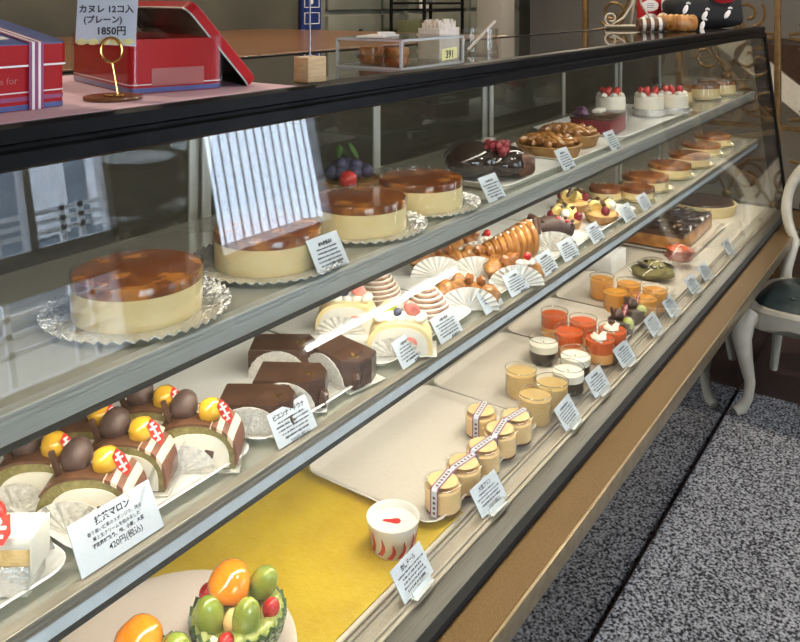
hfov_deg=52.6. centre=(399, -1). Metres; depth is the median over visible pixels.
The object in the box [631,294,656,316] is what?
glass
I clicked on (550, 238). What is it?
paper cup
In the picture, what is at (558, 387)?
glass
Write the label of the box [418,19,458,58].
box
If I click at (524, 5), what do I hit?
wall
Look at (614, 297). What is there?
glass
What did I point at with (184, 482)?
cake tray
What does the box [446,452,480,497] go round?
pudding
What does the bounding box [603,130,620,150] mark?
price card
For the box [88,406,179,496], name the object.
slice
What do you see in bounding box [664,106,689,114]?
cup
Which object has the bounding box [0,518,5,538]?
print
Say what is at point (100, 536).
price card
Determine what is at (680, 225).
cake
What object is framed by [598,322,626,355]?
wrapped jelly
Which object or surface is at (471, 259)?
pastry
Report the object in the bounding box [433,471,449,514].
ribbon
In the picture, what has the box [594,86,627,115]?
cake
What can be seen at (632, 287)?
glass
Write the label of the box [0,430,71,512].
slice
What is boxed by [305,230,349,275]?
price card
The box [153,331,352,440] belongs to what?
cake tray
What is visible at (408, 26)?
storage box
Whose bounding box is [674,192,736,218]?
tart
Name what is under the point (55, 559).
cake tray
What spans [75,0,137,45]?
price tag
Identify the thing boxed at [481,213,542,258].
pastry
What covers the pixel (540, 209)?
cake tray
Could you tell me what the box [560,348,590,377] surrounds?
coffee jelly
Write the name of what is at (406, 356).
price card
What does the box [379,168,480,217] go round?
cheesecake
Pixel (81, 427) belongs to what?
slice
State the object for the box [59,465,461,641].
sheet
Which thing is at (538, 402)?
glass
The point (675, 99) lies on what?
cake
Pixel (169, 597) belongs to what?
plate
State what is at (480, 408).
ribbon
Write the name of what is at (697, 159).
cheesecake
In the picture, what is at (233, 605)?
melon
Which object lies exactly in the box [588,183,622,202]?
cheesecake
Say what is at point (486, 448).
pudding
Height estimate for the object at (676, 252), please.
0.074 m
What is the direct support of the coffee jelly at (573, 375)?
on the serving tray at (480, 375)
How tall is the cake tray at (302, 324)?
0.014 m
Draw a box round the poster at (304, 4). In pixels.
[300,0,320,29]
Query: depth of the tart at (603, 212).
2.24 m
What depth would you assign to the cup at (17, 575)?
0.84 m
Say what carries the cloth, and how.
on the display case
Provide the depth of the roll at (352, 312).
1.51 m
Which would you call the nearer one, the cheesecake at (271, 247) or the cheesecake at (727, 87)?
the cheesecake at (271, 247)
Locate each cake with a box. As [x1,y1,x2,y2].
[359,45,383,63]
[384,47,409,65]
[443,139,534,178]
[569,106,626,134]
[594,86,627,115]
[626,207,711,248]
[632,86,665,117]
[656,14,697,30]
[659,85,689,114]
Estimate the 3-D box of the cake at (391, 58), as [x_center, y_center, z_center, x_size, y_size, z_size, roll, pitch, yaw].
[-0.006,0.100,1.446,0.046,0.032,0.046,0,0,-33]
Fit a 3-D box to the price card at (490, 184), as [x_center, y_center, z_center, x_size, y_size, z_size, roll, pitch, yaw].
[0.190,0.386,1.667,0.029,0.048,0.072,0,0,35]
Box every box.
[0,19,65,112]
[71,25,219,93]
[336,32,463,70]
[397,20,421,32]
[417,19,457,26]
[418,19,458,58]
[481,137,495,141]
[585,246,625,274]
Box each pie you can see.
[516,131,582,158]
[538,122,599,147]
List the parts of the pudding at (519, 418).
lid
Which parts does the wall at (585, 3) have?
post, post, rail, post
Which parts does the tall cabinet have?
drawer, drawer, drawer, drawer, drawer, drawer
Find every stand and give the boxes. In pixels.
[82,36,142,101]
[294,0,325,82]
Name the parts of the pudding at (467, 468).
lid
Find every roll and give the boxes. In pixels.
[311,286,376,333]
[364,300,436,356]
[636,17,665,31]
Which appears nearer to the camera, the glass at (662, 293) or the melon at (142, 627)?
the melon at (142, 627)
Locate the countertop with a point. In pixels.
(248, 42)
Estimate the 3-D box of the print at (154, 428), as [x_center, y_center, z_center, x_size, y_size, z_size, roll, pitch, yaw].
[-0.311,0.549,1.031,0.014,0.026,0.002,0,0,-15]
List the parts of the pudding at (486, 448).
lid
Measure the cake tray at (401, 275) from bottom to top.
0.014 m
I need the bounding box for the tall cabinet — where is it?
[320,0,518,35]
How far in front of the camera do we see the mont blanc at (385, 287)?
1.63 m
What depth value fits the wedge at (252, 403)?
1.17 m
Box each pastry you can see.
[409,245,461,277]
[435,273,500,309]
[450,229,492,249]
[452,244,501,276]
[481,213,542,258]
[483,252,544,286]
[523,215,578,251]
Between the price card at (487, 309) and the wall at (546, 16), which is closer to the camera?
the price card at (487, 309)
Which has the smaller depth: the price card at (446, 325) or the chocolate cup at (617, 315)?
the price card at (446, 325)
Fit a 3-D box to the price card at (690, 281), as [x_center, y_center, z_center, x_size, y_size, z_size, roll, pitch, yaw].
[0.931,0.899,2.563,0.041,0.040,0.086,0,0,36]
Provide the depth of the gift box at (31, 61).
0.87 m
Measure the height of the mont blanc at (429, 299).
0.078 m
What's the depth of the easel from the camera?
3.34 m
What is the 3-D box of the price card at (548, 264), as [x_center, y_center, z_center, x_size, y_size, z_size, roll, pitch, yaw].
[0.336,0.602,1.856,0.028,0.040,0.078,0,0,32]
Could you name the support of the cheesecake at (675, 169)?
on the display case
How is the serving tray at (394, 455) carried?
on the display case
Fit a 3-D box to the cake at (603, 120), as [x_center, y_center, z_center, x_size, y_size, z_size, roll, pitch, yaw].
[0.609,0.362,2.488,0.124,0.087,0.201,0,0,29]
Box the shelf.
[0,90,749,407]
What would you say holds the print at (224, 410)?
on the slice at (208, 435)
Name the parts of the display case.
door, door frame, door, door frame, frame, plate, door, door frame, door, door frame, door, door frame, bumper rail, door, door frame, panel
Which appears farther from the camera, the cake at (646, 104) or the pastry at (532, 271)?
the cake at (646, 104)
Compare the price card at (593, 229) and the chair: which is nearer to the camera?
the price card at (593, 229)
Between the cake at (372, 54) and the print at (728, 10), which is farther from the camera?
the print at (728, 10)
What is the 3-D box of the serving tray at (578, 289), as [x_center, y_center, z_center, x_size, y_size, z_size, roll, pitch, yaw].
[0.672,0.916,2.526,0.300,0.015,0.293,0,0,35]
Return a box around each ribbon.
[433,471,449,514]
[475,403,485,437]
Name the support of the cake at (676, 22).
on the display case
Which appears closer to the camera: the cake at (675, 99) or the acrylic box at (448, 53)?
the acrylic box at (448, 53)
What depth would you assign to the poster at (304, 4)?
4.44 m
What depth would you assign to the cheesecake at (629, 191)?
2.50 m
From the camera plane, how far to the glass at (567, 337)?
2.08 m
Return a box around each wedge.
[219,383,295,437]
[245,334,316,377]
[252,361,332,412]
[308,334,385,394]
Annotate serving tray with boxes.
[309,385,536,522]
[433,332,601,412]
[507,298,642,351]
[555,271,674,307]
[622,221,725,252]
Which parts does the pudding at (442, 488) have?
lid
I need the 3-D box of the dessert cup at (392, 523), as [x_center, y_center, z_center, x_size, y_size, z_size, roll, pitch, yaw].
[-0.012,0.895,1.365,0.091,0.053,0.091,0,0,35]
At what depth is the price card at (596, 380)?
1.90 m
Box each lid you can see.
[0,19,63,45]
[137,1,253,85]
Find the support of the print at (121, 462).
on the slice at (87, 479)
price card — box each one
[66,479,163,578]
[266,394,316,449]
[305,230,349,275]
[389,541,434,604]
[390,334,421,369]
[429,306,462,344]
[469,469,508,518]
[475,282,502,315]
[478,172,505,202]
[501,269,529,296]
[535,249,557,276]
[554,146,575,170]
[554,394,582,431]
[556,237,579,262]
[584,365,611,397]
[585,221,604,243]
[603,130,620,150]
[612,340,637,367]
[618,202,635,222]
[635,192,652,211]
[643,311,665,336]
[662,294,681,317]
[683,273,702,294]
[696,261,714,280]
[721,238,737,255]
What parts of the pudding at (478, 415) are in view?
lid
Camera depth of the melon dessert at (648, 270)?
2.64 m
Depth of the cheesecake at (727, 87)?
3.48 m
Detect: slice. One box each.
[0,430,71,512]
[0,501,54,597]
[35,436,146,533]
[58,404,113,442]
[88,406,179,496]
[119,384,178,424]
[160,389,244,473]
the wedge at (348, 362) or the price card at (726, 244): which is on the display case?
the price card at (726, 244)
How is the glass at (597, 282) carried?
on the serving tray at (578, 289)
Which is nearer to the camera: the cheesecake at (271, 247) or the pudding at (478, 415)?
the cheesecake at (271, 247)
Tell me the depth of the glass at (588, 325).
2.15 m
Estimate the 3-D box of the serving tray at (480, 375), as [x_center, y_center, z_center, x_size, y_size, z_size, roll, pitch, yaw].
[0.296,0.916,1.989,0.300,0.015,0.373,0,0,35]
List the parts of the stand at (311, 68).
rod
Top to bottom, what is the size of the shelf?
0.010 m
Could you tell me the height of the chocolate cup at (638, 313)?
0.085 m
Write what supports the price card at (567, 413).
on the display case
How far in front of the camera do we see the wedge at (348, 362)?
1.31 m
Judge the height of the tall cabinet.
1.900 m
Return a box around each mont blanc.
[363,273,401,307]
[401,282,450,330]
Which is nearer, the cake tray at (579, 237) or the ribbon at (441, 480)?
the ribbon at (441, 480)
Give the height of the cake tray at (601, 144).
0.017 m
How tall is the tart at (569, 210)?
0.068 m
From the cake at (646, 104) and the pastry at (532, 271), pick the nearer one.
the pastry at (532, 271)
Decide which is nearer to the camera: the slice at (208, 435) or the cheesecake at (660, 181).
the slice at (208, 435)
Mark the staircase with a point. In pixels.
(790, 52)
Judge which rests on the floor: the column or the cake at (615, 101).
the column
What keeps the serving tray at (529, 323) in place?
on the display case
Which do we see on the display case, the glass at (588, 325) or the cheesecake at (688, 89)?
the cheesecake at (688, 89)
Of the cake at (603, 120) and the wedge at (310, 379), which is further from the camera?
the cake at (603, 120)
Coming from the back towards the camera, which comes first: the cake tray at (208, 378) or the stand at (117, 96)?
the cake tray at (208, 378)
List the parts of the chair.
leg, seat frame, leg, seat, frame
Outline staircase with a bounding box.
[718,38,799,115]
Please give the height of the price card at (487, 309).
0.040 m
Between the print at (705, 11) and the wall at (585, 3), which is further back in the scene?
the wall at (585, 3)
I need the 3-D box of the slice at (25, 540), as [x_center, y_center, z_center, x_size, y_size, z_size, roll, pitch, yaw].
[-0.420,0.573,0.864,0.081,0.093,0.076,0,0,0]
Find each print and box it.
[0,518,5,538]
[63,436,69,445]
[115,451,127,472]
[149,422,160,441]
[219,402,229,420]
[368,530,417,559]
[683,2,690,13]
[700,18,706,28]
[702,8,709,19]
[724,6,732,17]
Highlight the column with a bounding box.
[477,0,513,35]
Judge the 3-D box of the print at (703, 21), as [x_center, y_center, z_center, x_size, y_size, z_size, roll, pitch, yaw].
[1.269,0.101,3.387,0.033,0.053,0.008,0,0,0]
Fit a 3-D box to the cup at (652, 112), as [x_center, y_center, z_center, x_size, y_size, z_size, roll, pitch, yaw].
[0.878,0.393,2.853,0.116,0.026,0.118,0,0,-38]
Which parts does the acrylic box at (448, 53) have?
lid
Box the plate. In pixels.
[61,570,296,641]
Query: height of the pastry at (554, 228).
0.082 m
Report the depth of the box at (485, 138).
2.27 m
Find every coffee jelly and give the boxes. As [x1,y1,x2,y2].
[529,334,557,365]
[553,364,583,396]
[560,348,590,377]
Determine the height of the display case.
1.370 m
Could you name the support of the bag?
on the display case
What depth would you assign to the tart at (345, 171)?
1.72 m
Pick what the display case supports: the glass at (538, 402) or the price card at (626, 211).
the price card at (626, 211)
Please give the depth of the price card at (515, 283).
1.73 m
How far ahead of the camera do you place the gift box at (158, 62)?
1.05 m
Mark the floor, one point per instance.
(783, 383)
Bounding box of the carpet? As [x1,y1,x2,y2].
[593,389,799,641]
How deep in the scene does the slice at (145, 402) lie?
1.11 m
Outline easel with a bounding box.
[604,0,665,28]
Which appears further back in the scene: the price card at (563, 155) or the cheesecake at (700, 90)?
the cheesecake at (700, 90)
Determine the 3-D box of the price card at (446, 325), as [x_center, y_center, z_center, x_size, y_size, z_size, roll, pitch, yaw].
[0.086,0.602,1.499,0.028,0.040,0.078,0,0,34]
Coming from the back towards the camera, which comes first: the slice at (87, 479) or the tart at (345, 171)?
the tart at (345, 171)
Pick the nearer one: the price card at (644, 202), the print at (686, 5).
the price card at (644, 202)
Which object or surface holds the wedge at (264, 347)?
on the cake tray at (208, 378)
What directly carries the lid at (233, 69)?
on the cloth
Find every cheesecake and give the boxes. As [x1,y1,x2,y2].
[37,249,231,345]
[193,212,342,284]
[304,186,427,244]
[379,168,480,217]
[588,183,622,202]
[618,170,671,192]
[621,183,655,202]
[646,159,693,179]
[651,85,693,103]
[668,150,712,168]
[680,82,721,99]
[680,140,722,156]
[693,132,732,147]
[697,79,737,95]
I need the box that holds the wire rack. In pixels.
[389,0,463,33]
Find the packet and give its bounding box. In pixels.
[637,0,660,18]
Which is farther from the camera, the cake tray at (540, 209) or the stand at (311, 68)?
the cake tray at (540, 209)
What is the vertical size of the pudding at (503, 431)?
0.053 m
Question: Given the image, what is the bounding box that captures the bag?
[662,0,742,28]
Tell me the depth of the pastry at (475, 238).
1.95 m
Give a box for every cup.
[0,558,45,597]
[366,499,419,560]
[539,231,578,251]
[594,107,627,115]
[608,303,634,338]
[621,292,646,325]
[632,107,665,117]
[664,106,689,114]
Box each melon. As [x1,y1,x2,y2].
[113,613,190,641]
[188,558,286,641]
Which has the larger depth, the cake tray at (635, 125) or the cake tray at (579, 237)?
the cake tray at (635, 125)
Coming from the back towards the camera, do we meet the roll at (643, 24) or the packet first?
the packet
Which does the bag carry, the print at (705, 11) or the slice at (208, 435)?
the print at (705, 11)
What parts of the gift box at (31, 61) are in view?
lid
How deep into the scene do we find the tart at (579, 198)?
2.37 m
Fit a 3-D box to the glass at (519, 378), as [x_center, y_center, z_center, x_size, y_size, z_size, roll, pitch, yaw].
[0.282,0.888,1.886,0.075,0.063,0.075,0,0,35]
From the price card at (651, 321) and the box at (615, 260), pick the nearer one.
the price card at (651, 321)
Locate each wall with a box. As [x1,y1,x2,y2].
[0,0,319,36]
[519,0,529,34]
[530,0,799,78]
[582,0,799,278]
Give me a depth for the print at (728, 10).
3.39 m
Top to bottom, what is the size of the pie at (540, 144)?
0.060 m
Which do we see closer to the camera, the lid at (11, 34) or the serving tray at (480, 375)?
the lid at (11, 34)
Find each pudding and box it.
[425,468,460,517]
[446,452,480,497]
[466,401,495,438]
[466,435,499,475]
[484,418,515,460]
[500,407,531,446]
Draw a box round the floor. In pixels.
[590,208,799,641]
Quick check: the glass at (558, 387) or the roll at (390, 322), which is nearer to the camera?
the roll at (390, 322)
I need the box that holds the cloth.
[0,75,294,123]
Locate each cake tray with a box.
[0,398,248,547]
[0,512,65,607]
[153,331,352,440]
[269,290,470,365]
[390,247,507,292]
[446,219,589,261]
[462,158,559,190]
[505,195,635,232]
[511,137,618,161]
[533,104,692,140]
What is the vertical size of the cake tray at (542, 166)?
0.017 m
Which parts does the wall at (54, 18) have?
door, door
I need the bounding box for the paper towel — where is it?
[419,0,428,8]
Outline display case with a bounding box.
[0,26,799,641]
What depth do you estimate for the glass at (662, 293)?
2.38 m
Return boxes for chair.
[732,164,799,415]
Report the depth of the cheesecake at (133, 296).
1.02 m
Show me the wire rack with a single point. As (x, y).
(424, 3)
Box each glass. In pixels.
[505,365,536,399]
[518,388,551,426]
[536,377,567,413]
[541,309,567,338]
[554,326,582,354]
[569,316,596,346]
[590,273,613,299]
[604,286,627,311]
[617,280,640,296]
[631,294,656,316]
[642,285,667,311]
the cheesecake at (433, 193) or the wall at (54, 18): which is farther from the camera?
the wall at (54, 18)
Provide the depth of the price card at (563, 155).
1.97 m
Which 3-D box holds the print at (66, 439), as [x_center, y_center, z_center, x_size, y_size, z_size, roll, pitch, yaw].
[-0.407,0.549,0.997,0.014,0.026,0.002,0,0,-20]
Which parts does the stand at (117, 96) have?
rod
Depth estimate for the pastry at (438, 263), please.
1.81 m
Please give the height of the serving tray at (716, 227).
0.015 m
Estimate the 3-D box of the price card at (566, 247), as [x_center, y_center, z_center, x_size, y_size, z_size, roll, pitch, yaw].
[0.406,0.602,1.955,0.028,0.040,0.078,0,0,38]
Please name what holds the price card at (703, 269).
on the display case
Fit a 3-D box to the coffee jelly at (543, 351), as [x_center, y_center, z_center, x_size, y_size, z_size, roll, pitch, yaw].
[0.366,0.889,2.061,0.076,0.061,0.076,0,0,-5]
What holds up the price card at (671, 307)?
on the display case
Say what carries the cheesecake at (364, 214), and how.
on the display case
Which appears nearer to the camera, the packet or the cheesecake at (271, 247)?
the cheesecake at (271, 247)
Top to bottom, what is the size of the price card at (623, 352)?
0.040 m
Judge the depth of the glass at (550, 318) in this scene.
2.20 m
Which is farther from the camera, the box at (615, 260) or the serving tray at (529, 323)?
the box at (615, 260)
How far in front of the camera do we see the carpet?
2.18 m
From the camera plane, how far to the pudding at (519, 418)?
1.67 m
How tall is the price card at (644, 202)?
0.040 m
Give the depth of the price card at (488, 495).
1.47 m
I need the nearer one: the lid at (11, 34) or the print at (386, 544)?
the lid at (11, 34)
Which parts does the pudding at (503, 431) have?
lid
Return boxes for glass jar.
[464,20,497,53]
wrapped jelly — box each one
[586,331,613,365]
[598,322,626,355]
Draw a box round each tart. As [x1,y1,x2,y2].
[315,143,379,191]
[547,201,582,229]
[556,187,588,212]
[584,196,618,224]
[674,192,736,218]
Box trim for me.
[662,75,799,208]
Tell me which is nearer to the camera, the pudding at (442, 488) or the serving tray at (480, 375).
the pudding at (442, 488)
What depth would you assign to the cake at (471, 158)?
1.81 m
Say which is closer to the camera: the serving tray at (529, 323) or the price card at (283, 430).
the price card at (283, 430)
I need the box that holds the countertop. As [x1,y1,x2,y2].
[55,29,506,70]
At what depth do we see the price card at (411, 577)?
1.27 m
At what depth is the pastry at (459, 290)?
1.62 m
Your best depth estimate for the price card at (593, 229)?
2.10 m
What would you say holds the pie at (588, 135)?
on the cake tray at (601, 144)
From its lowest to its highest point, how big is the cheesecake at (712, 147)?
0.050 m
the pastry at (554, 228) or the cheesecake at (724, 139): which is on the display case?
the cheesecake at (724, 139)

